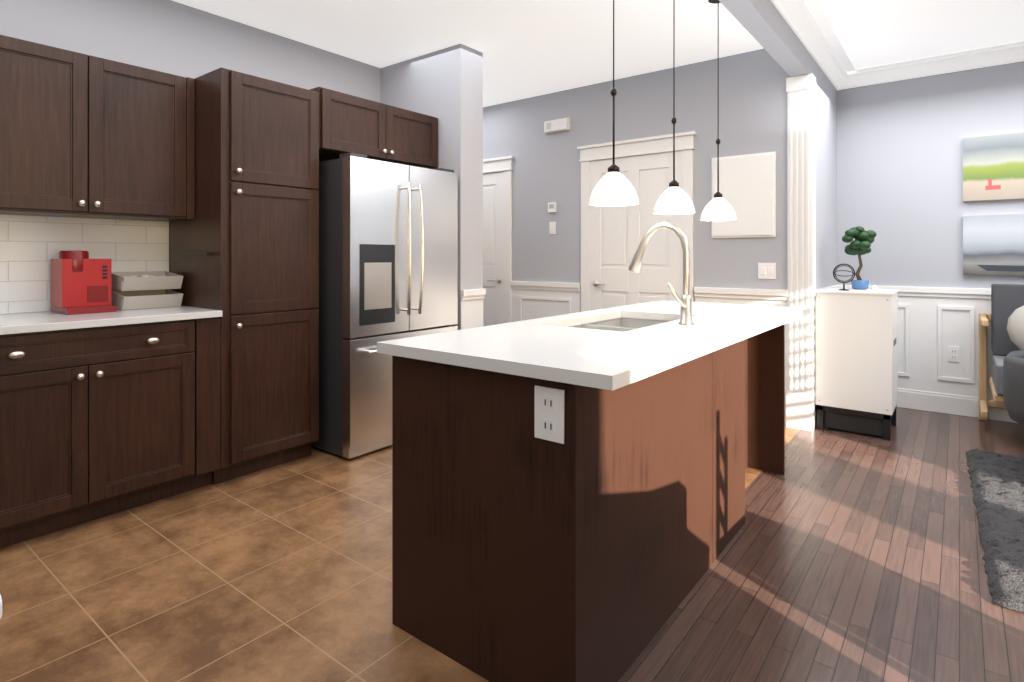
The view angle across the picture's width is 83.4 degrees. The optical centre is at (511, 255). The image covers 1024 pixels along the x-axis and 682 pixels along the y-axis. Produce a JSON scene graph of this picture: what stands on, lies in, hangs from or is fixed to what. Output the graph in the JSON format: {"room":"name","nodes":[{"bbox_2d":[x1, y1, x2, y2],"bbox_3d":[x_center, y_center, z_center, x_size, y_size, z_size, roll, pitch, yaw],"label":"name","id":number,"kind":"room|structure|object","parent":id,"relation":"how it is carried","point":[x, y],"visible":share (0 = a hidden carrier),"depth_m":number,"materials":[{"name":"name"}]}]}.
{"room":"kitchen","nodes":[
{"label":"kitchen","id":0,"kind":"room"},
{"bbox_2d":[0,0,380,313],"bbox_3d":[-2.811,-0.150,2.429,0.120,2.700,5.580,0,0,38],"label":"wall","id":1,"kind":"structure","parent":0,"point":[173,37],"depth_m":3.40,"materials":[{"name":"grey paint"}]},
{"bbox_2d":[0,214,168,313],"bbox_3d":[-3.151,0.040,1.888,0.008,0.479,3.728,0,0,38],"label":"tile backsplash","id":2,"kind":"structure","parent":1,"relation":"attached to","point":[31,247],"depth_m":2.93,"materials":[{"name":"white tile"}]},
{"bbox_2d":[0,35,194,221],"bbox_3d":[-2.177,-0.585,2.858,0.346,0.770,0.995,0,0,38],"label":"upper cabinet","id":3,"kind":"object","parent":1,"relation":"attached to","point":[85,136],"visible":1,"depth_m":2.77,"materials":[{"name":"brown wood"}]},
{"bbox_2d":[310,87,437,168],"bbox_3d":[-1.077,-0.825,3.990,0.691,0.370,0.980,0,0,38],"label":"upper cabinet","id":4,"kind":"object","parent":1,"relation":"attached to","point":[370,129],"visible":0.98,"depth_m":3.74,"materials":[{"name":"brown wood"}]},
{"bbox_2d":[0,426,799,681],"bbox_3d":[-1.601,1.225,3.210,4.730,0.050,8.300,0,0,38],"label":"floor","id":5,"kind":"structure","parent":0,"point":[281,572],"depth_m":2.07,"materials":[{"name":"brown tile"}]},
{"bbox_2d":[0,595,1,618],"bbox_3d":[-1.111,0.750,0.343,0.925,0.900,1.075,0,0,38],"label":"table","id":6,"kind":"object","parent":5,"relation":"on","point":[0,607],"visible":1,"depth_m":0.50,"materials":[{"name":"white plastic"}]},
{"bbox_2d":[0,318,219,547],"bbox_3d":[-2.088,0.758,2.735,0.636,0.885,1.085,0,0,38],"label":"base cabinet","id":7,"kind":"object","parent":5,"relation":"on","point":[103,414],"depth_m":2.57,"materials":[{"name":"brown wood"}]},
{"bbox_2d":[0,306,221,333],"bbox_3d":[-2.891,0.296,1.685,0.658,0.032,3.728,0,0,38],"label":"countertop","id":8,"kind":"structure","parent":7,"relation":"on","point":[30,322],"depth_m":2.63,"materials":[{"name":"white stone"}]},
{"bbox_2d":[51,250,116,314],"bbox_3d":[-2.150,0.126,2.887,0.260,0.307,0.205,0,0,38],"label":"coffee maker","id":9,"kind":"object","parent":8,"relation":"on","point":[80,282],"visible":1,"depth_m":2.84,"materials":[{"name":"red plastic"}]},
{"bbox_2d":[111,271,182,309],"bbox_3d":[-1.983,0.182,3.124,0.233,0.193,0.294,0,0,38],"label":"trays","id":10,"kind":"object","parent":8,"relation":"on","point":[140,290],"visible":0.9,"depth_m":3.07,"materials":[{"name":"grey plastic"}]},
{"bbox_2d":[169,67,318,484],"bbox_3d":[-1.566,0.113,3.361,0.691,2.175,0.610,0,0,38],"label":"pantry","id":11,"kind":"object","parent":5,"relation":"on","point":[244,250],"visible":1,"depth_m":3.14,"materials":[{"name":"brown wood"}]},
{"bbox_2d":[312,153,457,458],"bbox_3d":[-0.958,0.298,3.914,0.919,1.803,0.902,0,0,38],"label":"fridge","id":12,"kind":"object","parent":5,"relation":"on","point":[388,250],"visible":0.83,"depth_m":3.49,"materials":[{"name":"silver metal"}]},
{"bbox_2d":[392,325,784,681],"bbox_3d":[0.552,0.758,2.518,0.704,0.885,2.188,0,0,38],"label":"kitchen island","id":13,"kind":"object","parent":5,"relation":"on","point":[568,497],"depth_m":1.69,"materials":[{"name":"brown wood"}]},
{"bbox_2d":[377,301,808,392],"bbox_3d":[0.589,0.298,2.494,0.856,0.035,2.250,0,0,38],"label":"island countertop","id":14,"kind":"structure","parent":13,"relation":"on","point":[557,351],"depth_m":1.84,"materials":[{"name":"white stone"}]},
{"bbox_2d":[569,313,676,328],"bbox_3d":[0.486,0.404,2.536,0.410,0.201,0.760,0,0,38],"label":"sink","id":15,"kind":"object","parent":14,"relation":"in","point":[623,320],"depth_m":2.85,"materials":[{"name":"silver metal"}]},
{"bbox_2d":[628,221,696,324],"bbox_3d":[0.600,0.067,2.398,0.290,0.426,0.135,0,0,38],"label":"faucet","id":16,"kind":"object","parent":14,"relation":"on","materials":[{"name":"silver metal"}]},
{"bbox_2d":[381,44,482,329],"bbox_3d":[-1.402,-0.150,5.020,2.820,2.700,0.240,0,0,38],"label":"wall","id":17,"kind":"structure","parent":0,"point":[444,86],"depth_m":4.17,"materials":[{"name":"grey paint"}]},
{"bbox_2d":[461,289,485,329],"bbox_3d":[-0.277,0.720,4.144,0.029,0.960,0.240,0,0,38],"label":"wainscoting","id":18,"kind":"object","parent":17,"relation":"attached to","point":[471,308],"visible":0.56,"depth_m":4.14,"materials":[{"name":"white wood"}]},
{"bbox_2d":[172,0,1023,106],"bbox_3d":[0.163,-1.540,1.837,9.200,0.080,8.300,0,0,38],"label":"ceiling","id":19,"kind":"structure","parent":0,"point":[529,48],"depth_m":3.83,"materials":[{"name":"white paint"}]},
{"bbox_2d":[589,0,638,205],"bbox_3d":[0.410,-0.854,2.317,0.200,1.288,0.200,0,0,38],"label":"pendant light","id":20,"kind":"object","parent":19,"relation":"hanging from","point":[613,187],"visible":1,"depth_m":2.27,"materials":[{"name":"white glass"}]},
{"bbox_2d":[653,0,694,213],"bbox_3d":[0.791,-0.854,2.806,0.200,1.288,0.200,0,0,38],"label":"pendant light","id":21,"kind":"object","parent":19,"relation":"hanging from","point":[674,198],"visible":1,"depth_m":2.77,"materials":[{"name":"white glass"}]},
{"bbox_2d":[700,0,736,220],"bbox_3d":[1.190,-0.854,3.319,0.200,1.288,0.200,0,0,38],"label":"pendant light","id":22,"kind":"object","parent":19,"relation":"hanging from","point":[718,206],"visible":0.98,"depth_m":3.28,"materials":[{"name":"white glass"}]},
{"bbox_2d":[483,49,789,311],"bbox_3d":[0.163,-0.150,5.525,4.670,2.700,0.120,0,0,38],"label":"wall","id":23,"kind":"structure","parent":0,"point":[546,168],"depth_m":4.68,"materials":[{"name":"grey paint"}]},
{"bbox_2d":[548,202,555,212],"bbox_3d":[0.367,-0.445,5.274,0.080,0.090,0.024,0,0,38],"label":"thermostat","id":24,"kind":"object","parent":23,"relation":"attached to","point":[551,207],"visible":1,"depth_m":5.26,"materials":[{"name":"white plastic"}]},
{"bbox_2d":[549,222,555,233],"bbox_3d":[0.371,-0.258,5.279,0.070,0.115,0.010,0,0,38],"label":"light switch","id":25,"kind":"object","parent":23,"relation":"attached to","point":[552,227],"visible":1,"depth_m":5.28,"materials":[{"name":"white plastic"}]},
{"bbox_2d":[544,117,569,133],"bbox_3d":[0.407,-1.185,5.227,0.260,0.110,0.050,0,0,38],"label":"door chime","id":26,"kind":"object","parent":23,"relation":"attached to","point":[557,125],"visible":1,"depth_m":5.20,"materials":[{"name":"white plastic"}]},
{"bbox_2d":[483,131,696,325],"bbox_3d":[0.306,0.117,5.293,2.800,2.165,0.070,0,0,38],"label":"doors","id":27,"kind":"structure","parent":23,"relation":"attached to","point":[612,237],"depth_m":4.87,"materials":[{"name":"white wood"}]},
{"bbox_2d":[510,281,787,425],"bbox_3d":[0.109,0.720,5.471,4.650,0.960,0.029,0,0,38],"label":"wainscoting","id":28,"kind":"structure","parent":23,"relation":"attached to","point":[532,300],"depth_m":5.17,"materials":[{"name":"white wood"}]},
{"bbox_2d":[712,152,775,237],"bbox_3d":[1.697,-0.440,4.235,0.455,0.610,0.029,0,0,38],"label":"wall-mounted panel","id":29,"kind":"object","parent":23,"relation":"attached to","point":[747,186],"visible":0.9,"depth_m":4.20,"materials":[{"name":"white plastic"}]},
{"bbox_2d":[758,263,775,278],"bbox_3d":[1.835,0.107,4.140,0.120,0.115,0.010,0,0,38],"label":"switch plate","id":30,"kind":"object","parent":23,"relation":"attached to","point":[766,270],"visible":1,"depth_m":4.14,"materials":[{"name":"white plastic"}]},
{"bbox_2d":[786,74,815,430],"bbox_3d":[2.027,-0.025,4.033,0.166,2.449,0.125,0,0,38],"label":"column","id":31,"kind":"structure","parent":23,"relation":"attached to","point":[801,219],"depth_m":3.99,"materials":[{"name":"white"}]},
{"bbox_2d":[719,0,836,288],"bbox_3d":[0.202,-0.150,1.680,0.115,2.700,8.100,0,0,38],"label":"wall","id":32,"kind":"structure","parent":0,"point":[765,25],"depth_m":4.21,"materials":[{"name":"grey paint"}]},
{"bbox_2d":[771,0,858,89],"bbox_3d":[0.309,-1.446,1.596,0.156,0.105,8.099,0,0,38],"label":"crown molding","id":33,"kind":"structure","parent":32,"relation":"attached to","point":[808,22],"depth_m":3.86,"materials":[{"name":"white wood"}]},
{"bbox_2d":[814,285,839,424],"bbox_3d":[2.410,0.720,4.397,0.029,0.960,1.060,0,0,38],"label":"trim","id":34,"kind":"structure","parent":32,"relation":"attached to","point":[835,286],"depth_m":4.18,"materials":[{"name":"white wood"}]},
{"bbox_2d":[618,407,1023,681],"bbox_3d":[2.029,1.225,0.385,4.470,0.050,8.300,0,0,38],"label":"floor","id":35,"kind":"structure","parent":0,"point":[846,556],"depth_m":2.13,"materials":[{"name":"brown wood"}]},
{"bbox_2d":[815,288,898,440],"bbox_3d":[2.421,0.720,4.034,0.457,0.960,0.472,0,0,38],"label":"base cabinet","id":36,"kind":"object","parent":35,"relation":"on","point":[856,360],"visible":1,"depth_m":3.85,"materials":[{"name":"white wood"}]},
{"bbox_2d":[833,264,854,290],"bbox_3d":[2.309,0.146,4.000,0.137,0.186,0.118,0,0,38],"label":"sculpture","id":37,"kind":"object","parent":36,"relation":"on","point":[843,282],"visible":1,"depth_m":3.99,"materials":[{"name":"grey metal"}]},
{"bbox_2d":[842,226,875,289],"bbox_3d":[2.497,0.013,4.132,0.203,0.452,0.222,0,0,38],"label":"bonsai","id":38,"kind":"object","parent":36,"relation":"on","point":[860,244],"visible":0.98,"depth_m":4.10,"materials":[{"name":"green plant"}]},
{"bbox_2d":[871,285,876,291],"bbox_3d":[2.448,0.219,3.886,0.036,0.040,0.035,0,0,38],"label":"candle","id":39,"kind":"object","parent":36,"relation":"on","point":[873,287],"visible":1,"depth_m":3.87,"materials":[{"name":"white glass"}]},
{"bbox_2d":[966,448,1023,611],"bbox_3d":[2.918,1.180,2.214,1.834,0.032,1.932,0,0,38],"label":"rug","id":40,"kind":"object","parent":35,"relation":"on","point":[997,483],"visible":1,"depth_m":2.57,"materials":[{"name":"grey carpet"}]},
{"bbox_2d":[1002,350,1023,425],"bbox_3d":[3.021,0.849,3.034,0.660,0.608,0.660,0,0,38],"label":"tub chair","id":41,"kind":"object","parent":40,"relation":"on","point":[1013,380],"visible":1,"depth_m":3.10,"materials":[{"name":"grey fabric"}]},
{"bbox_2d":[979,284,1023,420],"bbox_3d":[4.014,0.700,3.316,2.040,1.000,0.765,0,0,38],"label":"armchair","id":42,"kind":"object","parent":35,"relation":"on","point":[1007,300],"visible":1,"depth_m":3.97,"materials":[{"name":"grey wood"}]},
{"bbox_2d":[1007,306,1023,349],"bbox_3d":[3.440,0.480,3.703,0.400,0.380,0.164,0,-18,26],"label":"pillow","id":43,"kind":"object","parent":42,"relation":"on","point":[1015,326],"visible":0.97,"depth_m":3.74,"materials":[{"name":"white fabric"}]},
{"bbox_2d":[837,61,1023,288],"bbox_3d":[4.469,-0.150,3.567,4.530,2.700,0.120,0,0,38],"label":"wall","id":44,"kind":"structure","parent":0,"point":[900,168],"depth_m":4.50,"materials":[{"name":"grey paint"}]},
{"bbox_2d":[840,285,1016,422],"bbox_3d":[4.468,0.720,3.472,4.415,0.960,0.029,0,0,38],"label":"wainscoting","id":45,"kind":"structure","parent":44,"relation":"attached to","point":[934,323],"depth_m":4.40,"materials":[{"name":"white wood"}]},
{"bbox_2d":[855,41,1023,86],"bbox_3d":[4.500,-1.446,3.367,4.235,0.105,0.155,0,0,38],"label":"crown molding","id":46,"kind":"structure","parent":44,"relation":"attached to","point":[1013,52],"depth_m":4.34,"materials":[{"name":"white wood"}]},
{"bbox_2d":[948,346,959,361],"bbox_3d":[3.344,0.743,4.353,0.070,0.115,0.008,0,0,38],"label":"outlet","id":47,"kind":"object","parent":44,"relation":"attached to","point":[953,353],"visible":1,"depth_m":4.35,"materials":[{"name":"white plastic"}]},
{"bbox_2d":[963,132,1023,200],"bbox_3d":[3.749,-0.645,4.026,0.930,0.470,0.038,0,0,38],"label":"picture","id":48,"kind":"object","parent":44,"relation":"attached to","point":[993,167],"visible":1,"depth_m":4.19,"materials":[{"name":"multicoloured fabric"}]},
{"bbox_2d":[963,214,1023,275],"bbox_3d":[3.749,-0.080,4.026,0.930,0.440,0.038,0,0,38],"label":"picture","id":49,"kind":"object","parent":44,"relation":"attached to","point":[993,244],"visible":0.88,"depth_m":4.19,"materials":[{"name":"white fabric"}]}
]}

